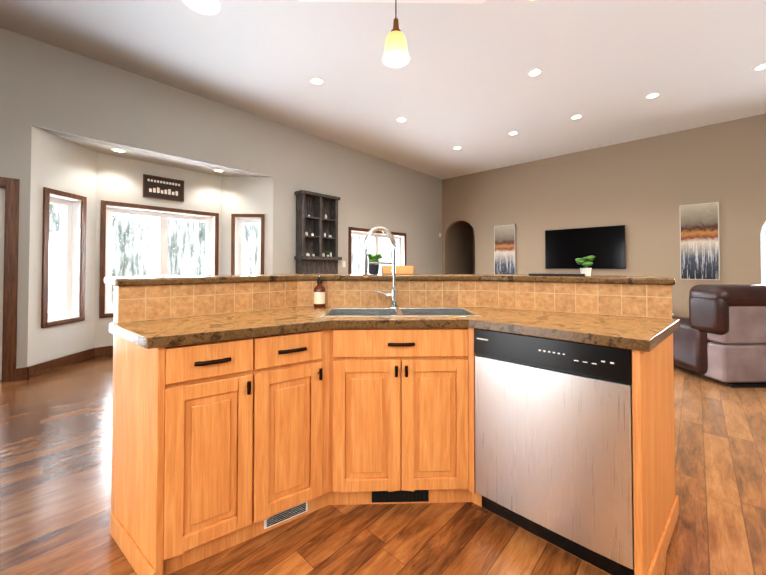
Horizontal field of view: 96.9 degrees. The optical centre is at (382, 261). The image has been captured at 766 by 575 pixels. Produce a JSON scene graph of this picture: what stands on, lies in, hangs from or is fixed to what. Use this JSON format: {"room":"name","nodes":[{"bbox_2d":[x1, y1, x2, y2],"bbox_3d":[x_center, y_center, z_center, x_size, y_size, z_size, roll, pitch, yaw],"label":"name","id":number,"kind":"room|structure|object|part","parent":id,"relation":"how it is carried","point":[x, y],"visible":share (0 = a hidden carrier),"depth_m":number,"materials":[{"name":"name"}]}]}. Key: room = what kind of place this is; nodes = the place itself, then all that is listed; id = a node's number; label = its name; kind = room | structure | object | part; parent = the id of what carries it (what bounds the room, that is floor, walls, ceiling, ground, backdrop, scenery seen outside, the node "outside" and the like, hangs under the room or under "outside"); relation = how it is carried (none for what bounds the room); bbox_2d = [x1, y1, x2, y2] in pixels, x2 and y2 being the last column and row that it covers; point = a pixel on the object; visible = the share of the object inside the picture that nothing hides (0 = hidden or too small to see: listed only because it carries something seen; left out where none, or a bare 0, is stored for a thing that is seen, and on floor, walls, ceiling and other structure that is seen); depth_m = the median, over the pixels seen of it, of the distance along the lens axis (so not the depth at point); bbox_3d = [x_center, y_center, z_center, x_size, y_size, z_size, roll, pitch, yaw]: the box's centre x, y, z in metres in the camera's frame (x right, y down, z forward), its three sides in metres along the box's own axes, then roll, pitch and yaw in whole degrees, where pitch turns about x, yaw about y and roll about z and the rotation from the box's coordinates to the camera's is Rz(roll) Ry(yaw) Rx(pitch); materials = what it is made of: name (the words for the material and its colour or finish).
{"room":"kitchen","nodes":[
{"label":"kitchen","id":0,"kind":"room"},
{"bbox_2d":[27,126,96,366],"bbox_3d":[-3.836,-0.178,4.021,0.150,2.830,0.842,0,-1,-1],"label":"wall","id":1,"kind":"structure","parent":0,"point":[61,164],"depth_m":3.90,"materials":[{"name":"grey paint"}]},
{"bbox_2d":[27,348,94,377],"bbox_3d":[-3.749,1.180,3.999,0.024,0.115,0.842,0,-1,-1],"label":"baseboard","id":2,"kind":"structure","parent":1,"relation":"attached to","point":[46,366],"depth_m":3.92,"materials":[{"name":"brown wood"}]},
{"bbox_2d":[41,187,86,327],"bbox_3d":[-3.808,-0.038,4.003,0.165,1.554,0.534,0,-1,-1],"label":"bay window","id":3,"kind":"structure","parent":1,"relation":"in","point":[74,267],"depth_m":4.14,"materials":[{"name":"brown wood"}]},
{"bbox_2d":[53,134,257,176],"bbox_3d":[-3.104,-1.497,4.943,0.530,0.140,2.920,-1,-1,43],"label":"ceiling","id":4,"kind":"structure","parent":0,"point":[129,154],"depth_m":4.72,"materials":[{"name":"grey paint"}]},
{"bbox_2d":[111,148,125,152],"bbox_3d":[-3.425,-1.434,4.394,0.160,0.005,0.160,-1,-1,43],"label":"recessed light","id":5,"kind":"object","parent":4,"relation":"in","point":[118,150],"visible":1,"depth_m":4.39,"materials":[{"name":"white plastic"}]},
{"bbox_2d":[94,152,221,347],"bbox_3d":[-3.280,-0.159,5.082,0.150,2.830,1.600,-1,-1,43],"label":"wall","id":6,"kind":"structure","parent":0,"point":[119,179],"depth_m":4.76,"materials":[{"name":"grey paint"}]},
{"bbox_2d":[95,345,112,356],"bbox_3d":[-3.216,1.197,5.000,0.024,0.115,1.600,-1,-1,43],"label":"baseboard","id":7,"kind":"structure","parent":6,"relation":"attached to","point":[103,351],"depth_m":4.48,"materials":[{"name":"brown wood"}]},
{"bbox_2d":[99,200,218,317],"bbox_3d":[-3.260,-0.020,5.061,0.165,1.554,1.504,-1,-1,43],"label":"bay window","id":8,"kind":"structure","parent":6,"relation":"in","point":[163,215],"depth_m":4.98,"materials":[{"name":"brown wood"}]},
{"bbox_2d":[143,174,183,201],"bbox_3d":[-3.235,-1.076,5.016,0.024,0.324,0.524,-1,-1,43],"label":"sign","id":9,"kind":"object","parent":6,"relation":"attached to","point":[158,187],"visible":0.98,"depth_m":5.00,"materials":[{"name":"brown wood"}]},
{"bbox_2d":[0,27,441,368],"bbox_3d":[-2.325,-0.551,5.270,0.150,3.620,11.900,-1,-1,43],"label":"wall","id":10,"kind":"structure","parent":0,"point":[49,88],"depth_m":4.81,"materials":[{"name":"paint"}]},
{"bbox_2d":[0,177,19,381],"bbox_3d":[-4.242,0.180,3.144,0.152,2.085,1.165,-1,-1,43],"label":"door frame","id":11,"kind":"structure","parent":10,"relation":"in","point":[9,213],"depth_m":3.49,"materials":[{"name":"brown wood"}]},
{"bbox_2d":[16,367,26,379],"bbox_3d":[-3.772,1.172,3.540,0.024,0.115,0.080,-1,-1,43],"label":"baseboard","id":12,"kind":"structure","parent":10,"relation":"attached to","point":[21,373],"depth_m":3.54,"materials":[{"name":"brown wood"}]},
{"bbox_2d":[348,227,405,273],"bbox_3d":[-0.110,0.025,7.625,0.165,1.430,1.860,-1,-1,43],"label":"window","id":13,"kind":"structure","parent":10,"relation":"in","point":[399,237],"depth_m":7.68,"materials":[{"name":"brown wood"}]},
{"bbox_2d":[221,176,272,274],"bbox_3d":[-2.268,-0.148,5.722,0.842,2.830,0.150,0,-1,-4],"label":"wall","id":14,"kind":"structure","parent":0,"point":[247,195],"depth_m":5.66,"materials":[{"name":"grey paint"}]},
{"bbox_2d":[231,214,264,274],"bbox_3d":[-2.251,-0.009,5.694,0.534,1.554,0.165,0,-1,-4],"label":"bay window","id":15,"kind":"structure","parent":14,"relation":"in","point":[238,221],"depth_m":5.67,"materials":[{"name":"brown wood"}]},
{"bbox_2d":[0,354,765,574],"bbox_3d":[1.696,1.277,3.404,10.250,0.100,15.250,-1,-1,43],"label":"floor","id":16,"kind":"structure","parent":0,"point":[55,462],"depth_m":1.59,"materials":[{"name":"brown wood"}]},
{"bbox_2d":[294,190,341,273],"bbox_3d":[-1.175,0.025,6.199,0.270,2.500,0.880,-1,-1,43],"label":"tall cabinet","id":17,"kind":"object","parent":16,"relation":"on","point":[316,207],"visible":0.71,"depth_m":6.18,"materials":[{"name":"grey wood"}]},
{"bbox_2d":[305,214,331,256],"bbox_3d":[-1.178,-0.483,6.241,0.060,0.795,0.595,-1,-1,43],"label":"decorations","id":18,"kind":"object","parent":17,"relation":"on","point":[308,254],"visible":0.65,"depth_m":6.28,"materials":[{"name":"white ceramic"}]},
{"bbox_2d":[106,283,679,574],"bbox_3d":[0.099,0.656,1.639,1.948,1.084,1.966,-1,-1,43],"label":"kitchen island","id":19,"kind":"object","parent":16,"relation":"on","point":[550,446],"depth_m":1.43,"materials":[{"name":"brown wood"}]},
{"bbox_2d":[117,281,296,322],"bbox_3d":[-0.863,0.198,1.831,0.011,0.162,0.903,-1,-1,45],"label":"backsplash","id":20,"kind":"structure","parent":19,"relation":"on","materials":[{"name":"tile"}]},
{"bbox_2d":[264,501,307,528],"bbox_3d":[-0.439,1.148,1.544,0.200,0.057,0.010,1,-1,-34],"label":"register","id":21,"kind":"object","parent":19,"relation":"attached to","point":[291,514],"depth_m":1.54,"materials":[{"name":"white metal"}]},
{"bbox_2d":[103,271,674,358],"bbox_3d":[0.091,0.100,1.846,2.228,0.035,2.239,-1,-1,43],"label":"island countertop","id":22,"kind":"structure","parent":19,"relation":"on","point":[556,315],"depth_m":1.85,"materials":[{"name":"brown stone"}]},
{"bbox_2d":[314,275,324,307],"bbox_3d":[-0.393,0.185,2.099,0.072,0.195,0.072,-1,-1,43],"label":"soap bottle","id":23,"kind":"object","parent":22,"relation":"on","point":[319,295],"visible":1,"depth_m":2.07,"materials":[{"name":"orange glass"}]},
{"bbox_2d":[368,254,381,273],"bbox_3d":[-0.075,0.019,2.359,0.132,0.143,0.138,-1,-1,43],"label":"plant","id":24,"kind":"object","parent":22,"relation":"on","point":[373,268],"visible":0.81,"depth_m":2.33,"materials":[{"name":"green plant"}]},
{"bbox_2d":[362,227,398,307],"bbox_3d":[-0.020,0.036,2.010,0.114,0.484,0.258,-1,-1,43],"label":"faucet","id":25,"kind":"object","parent":22,"relation":"on","point":[388,291],"depth_m":2.05,"materials":[{"name":"silver metal"}]},
{"bbox_2d":[382,266,413,273],"bbox_3d":[0.103,0.061,2.380,0.220,0.060,0.120,0,-1,-1],"label":"box","id":26,"kind":"object","parent":22,"relation":"on","point":[400,269],"visible":0.98,"depth_m":2.32,"materials":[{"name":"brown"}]},
{"bbox_2d":[528,273,584,275],"bbox_3d":[1.010,0.078,1.969,0.280,0.012,0.180,-1,-1,32],"label":"tray","id":27,"kind":"object","parent":22,"relation":"on","point":[549,274],"visible":1,"depth_m":1.92,"materials":[{"name":"black metal"}]},
{"bbox_2d":[575,255,595,275],"bbox_3d":[1.175,0.025,1.972,0.103,0.118,0.110,-1,-1,43],"label":"plant","id":28,"kind":"object","parent":22,"relation":"on","point":[584,262],"visible":1,"depth_m":1.95,"materials":[{"name":"green plant"}]},
{"bbox_2d":[297,281,481,306],"bbox_3d":[0.036,0.203,2.133,1.166,0.162,0.011,0,-1,2],"label":"backsplash","id":29,"kind":"structure","parent":19,"relation":"on","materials":[{"name":"tile"}]},
{"bbox_2d":[109,323,679,574],"bbox_3d":[0.105,0.295,1.553,1.843,0.040,1.867,-1,-1,43],"label":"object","id":30,"kind":"structure","parent":19,"relation":"on","point":[351,486],"depth_m":1.41,"materials":[{"name":"orange wood"}]},
{"bbox_2d":[320,306,480,316],"bbox_3d":[0.087,0.373,1.895,0.813,0.193,0.400,0,-1,-1],"label":"sink","id":31,"kind":"object","parent":30,"relation":"in","point":[391,311],"depth_m":2.02,"materials":[{"name":"silver metal"}]},
{"bbox_2d":[372,490,428,502],"bbox_3d":[0.085,1.150,1.669,0.280,0.066,0.016,0,-1,-2],"label":"vent","id":32,"kind":"object","parent":19,"relation":"attached to","point":[416,496],"depth_m":1.66,"materials":[{"name":"black metal"}]},
{"bbox_2d":[474,329,633,574],"bbox_3d":[0.677,0.754,1.422,0.610,0.876,0.092,-1,-1,43],"label":"dishwasher","id":33,"kind":"object","parent":19,"relation":"in","point":[554,415],"depth_m":1.35,"materials":[{"name":"silver metal"}]},
{"bbox_2d":[482,281,671,318],"bbox_3d":[1.003,0.199,1.874,0.912,0.162,0.011,-1,-1,32],"label":"backsplash","id":34,"kind":"structure","parent":19,"relation":"on","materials":[{"name":"tile"}]},
{"bbox_2d":[672,284,765,387],"bbox_3d":[3.795,0.738,3.791,1.110,0.990,1.055,0,-1,-1],"label":"recliner","id":35,"kind":"object","parent":16,"relation":"on","point":[719,334],"visible":0.77,"depth_m":3.30,"materials":[{"name":"leather"}]},
{"bbox_3d":[3.383,0.912,3.880,0.260,0.555,0.860,0,-1,-1],"label":"arm","id":36,"kind":"part","parent":35,"relation":"part of"},
{"bbox_2d":[0,0,765,179],"bbox_3d":[0.971,-2.475,2.165,9.550,0.120,12.350,-1,-1,43],"label":"ceiling","id":37,"kind":"structure","parent":0,"point":[469,86],"depth_m":4.11,"materials":[{"name":"paint"}]},
{"bbox_2d":[183,0,219,14],"bbox_3d":[-0.838,-1.760,1.573,0.158,1.129,0.158,-1,-1,43],"label":"recessed light","id":38,"kind":"object","parent":37,"relation":"in","point":[209,7],"visible":1,"depth_m":1.63,"materials":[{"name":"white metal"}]},
{"bbox_2d":[310,77,323,84],"bbox_3d":[-0.872,-2.372,4.473,0.190,0.006,0.190,-1,-1,43],"label":"recessed light","id":39,"kind":"object","parent":37,"relation":"in","point":[316,81],"visible":1,"depth_m":4.47,"materials":[{"name":"white plastic"}]},
{"bbox_2d":[396,117,406,121],"bbox_3d":[0.308,-2.352,5.643,0.190,0.006,0.190,-1,-1,43],"label":"recessed light","id":40,"kind":"object","parent":37,"relation":"in","point":[401,119],"visible":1,"depth_m":5.63,"materials":[{"name":"white plastic"}]},
{"bbox_2d":[508,131,518,135],"bbox_3d":[2.384,-2.342,6.215,0.190,0.006,0.190,-1,-1,43],"label":"recessed light","id":41,"kind":"object","parent":37,"relation":"in","point":[513,133],"visible":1,"depth_m":6.22,"materials":[{"name":"white plastic"}]},
{"bbox_2d":[527,68,542,76],"bbox_3d":[1.912,-2.376,4.274,0.190,0.006,0.190,-1,-1,43],"label":"recessed light","id":42,"kind":"object","parent":37,"relation":"in","point":[534,72],"visible":1,"depth_m":4.27,"materials":[{"name":"white plastic"}]},
{"bbox_2d":[570,114,582,119],"bbox_3d":[3.156,-2.354,5.535,0.190,0.006,0.190,-1,-1,43],"label":"recessed light","id":43,"kind":"object","parent":37,"relation":"in","point":[577,116],"visible":1,"depth_m":5.51,"materials":[{"name":"white plastic"}]},
{"bbox_2d":[644,92,660,98],"bbox_3d":[3.858,-2.366,4.854,0.190,0.006,0.190,-1,-1,43],"label":"recessed light","id":44,"kind":"object","parent":37,"relation":"in","point":[652,95],"visible":1,"depth_m":4.84,"materials":[{"name":"white plastic"}]},
{"bbox_2d":[752,63,765,70],"bbox_3d":[4.650,-2.378,4.145,0.190,0.006,0.190,-1,-1,43],"label":"recessed light","id":45,"kind":"object","parent":37,"relation":"in","point":[760,67],"visible":1,"depth_m":4.16,"materials":[{"name":"white plastic"}]},
{"bbox_2d":[297,0,485,3],"bbox_3d":[-0.108,-2.383,1.154,4.495,0.100,3.720,0,-1,-1],"label":"ceiling","id":46,"kind":"structure","parent":0,"point":[439,1],"depth_m":3.00,"materials":[{"name":"white paint"}]},
{"bbox_2d":[383,0,408,66],"bbox_3d":[0.076,-1.752,2.006,0.158,1.129,0.158,-1,-1,43],"label":"pendant light","id":47,"kind":"object","parent":46,"relation":"hanging from","point":[396,53],"visible":1,"depth_m":1.98,"materials":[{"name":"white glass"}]},
{"bbox_3d":[0.076,-1.264,1.998,0.158,0.152,0.158,-1,-1,43],"label":"lamp shade","id":48,"kind":"part","parent":47,"relation":"part of","materials":[{"name":"white glass"}]},
{"bbox_3d":[0.076,-1.827,2.008,0.120,0.979,0.120,-1,-1,43],"label":"cord","id":49,"kind":"part","parent":47,"relation":"part of","materials":[{"name":"brown metal"}]},
{"bbox_2d":[448,221,474,273],"bbox_3d":[2.797,-0.038,9.789,1.450,2.750,1.700,-1,-1,43],"label":"arched doorway","id":50,"kind":"structure","parent":0,"point":[461,247],"depth_m":10.26,"materials":[{"name":"beige paint"}]},
{"bbox_2d":[442,114,765,317],"bbox_3d":[5.057,-0.530,6.457,9.100,3.620,0.150,-1,-1,43],"label":"wall","id":51,"kind":"structure","parent":0,"point":[642,190],"depth_m":6.49,"materials":[{"name":"beige paint"}]},
{"bbox_2d":[494,224,515,273],"bbox_3d":[2.962,-0.219,8.251,0.520,1.320,0.038,-1,-1,43],"label":"picture","id":52,"kind":"object","parent":51,"relation":"attached to","point":[504,249],"visible":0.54,"depth_m":8.23,"materials":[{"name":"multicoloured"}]},
{"bbox_2d":[545,225,625,268],"bbox_3d":[4.189,-0.269,7.112,1.470,0.860,0.057,-1,-1,43],"label":"tv","id":53,"kind":"object","parent":51,"relation":"attached to","point":[566,248],"visible":0.86,"depth_m":7.04,"materials":[{"name":"black"}]},
{"bbox_2d":[679,202,719,279],"bbox_3d":[5.507,-0.340,5.909,0.500,1.320,0.038,-1,-1,43],"label":"picture","id":54,"kind":"object","parent":51,"relation":"attached to","point":[699,244],"visible":0.94,"depth_m":5.89,"materials":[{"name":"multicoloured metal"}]},
{"label":"outside","id":55,"kind":"structure","parent":0,"visible":0},
{"bbox_2d":[48,204,397,312],"bbox_3d":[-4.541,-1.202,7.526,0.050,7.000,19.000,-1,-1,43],"label":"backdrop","id":56,"kind":"structure","parent":55,"point":[150,249],"depth_m":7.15,"materials":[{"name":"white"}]},
{"bbox_2d":[760,221,765,283],"bbox_3d":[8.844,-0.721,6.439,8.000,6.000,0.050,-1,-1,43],"label":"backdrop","id":57,"kind":"structure","parent":55,"point":[763,253],"depth_m":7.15,"materials":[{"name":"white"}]}
]}

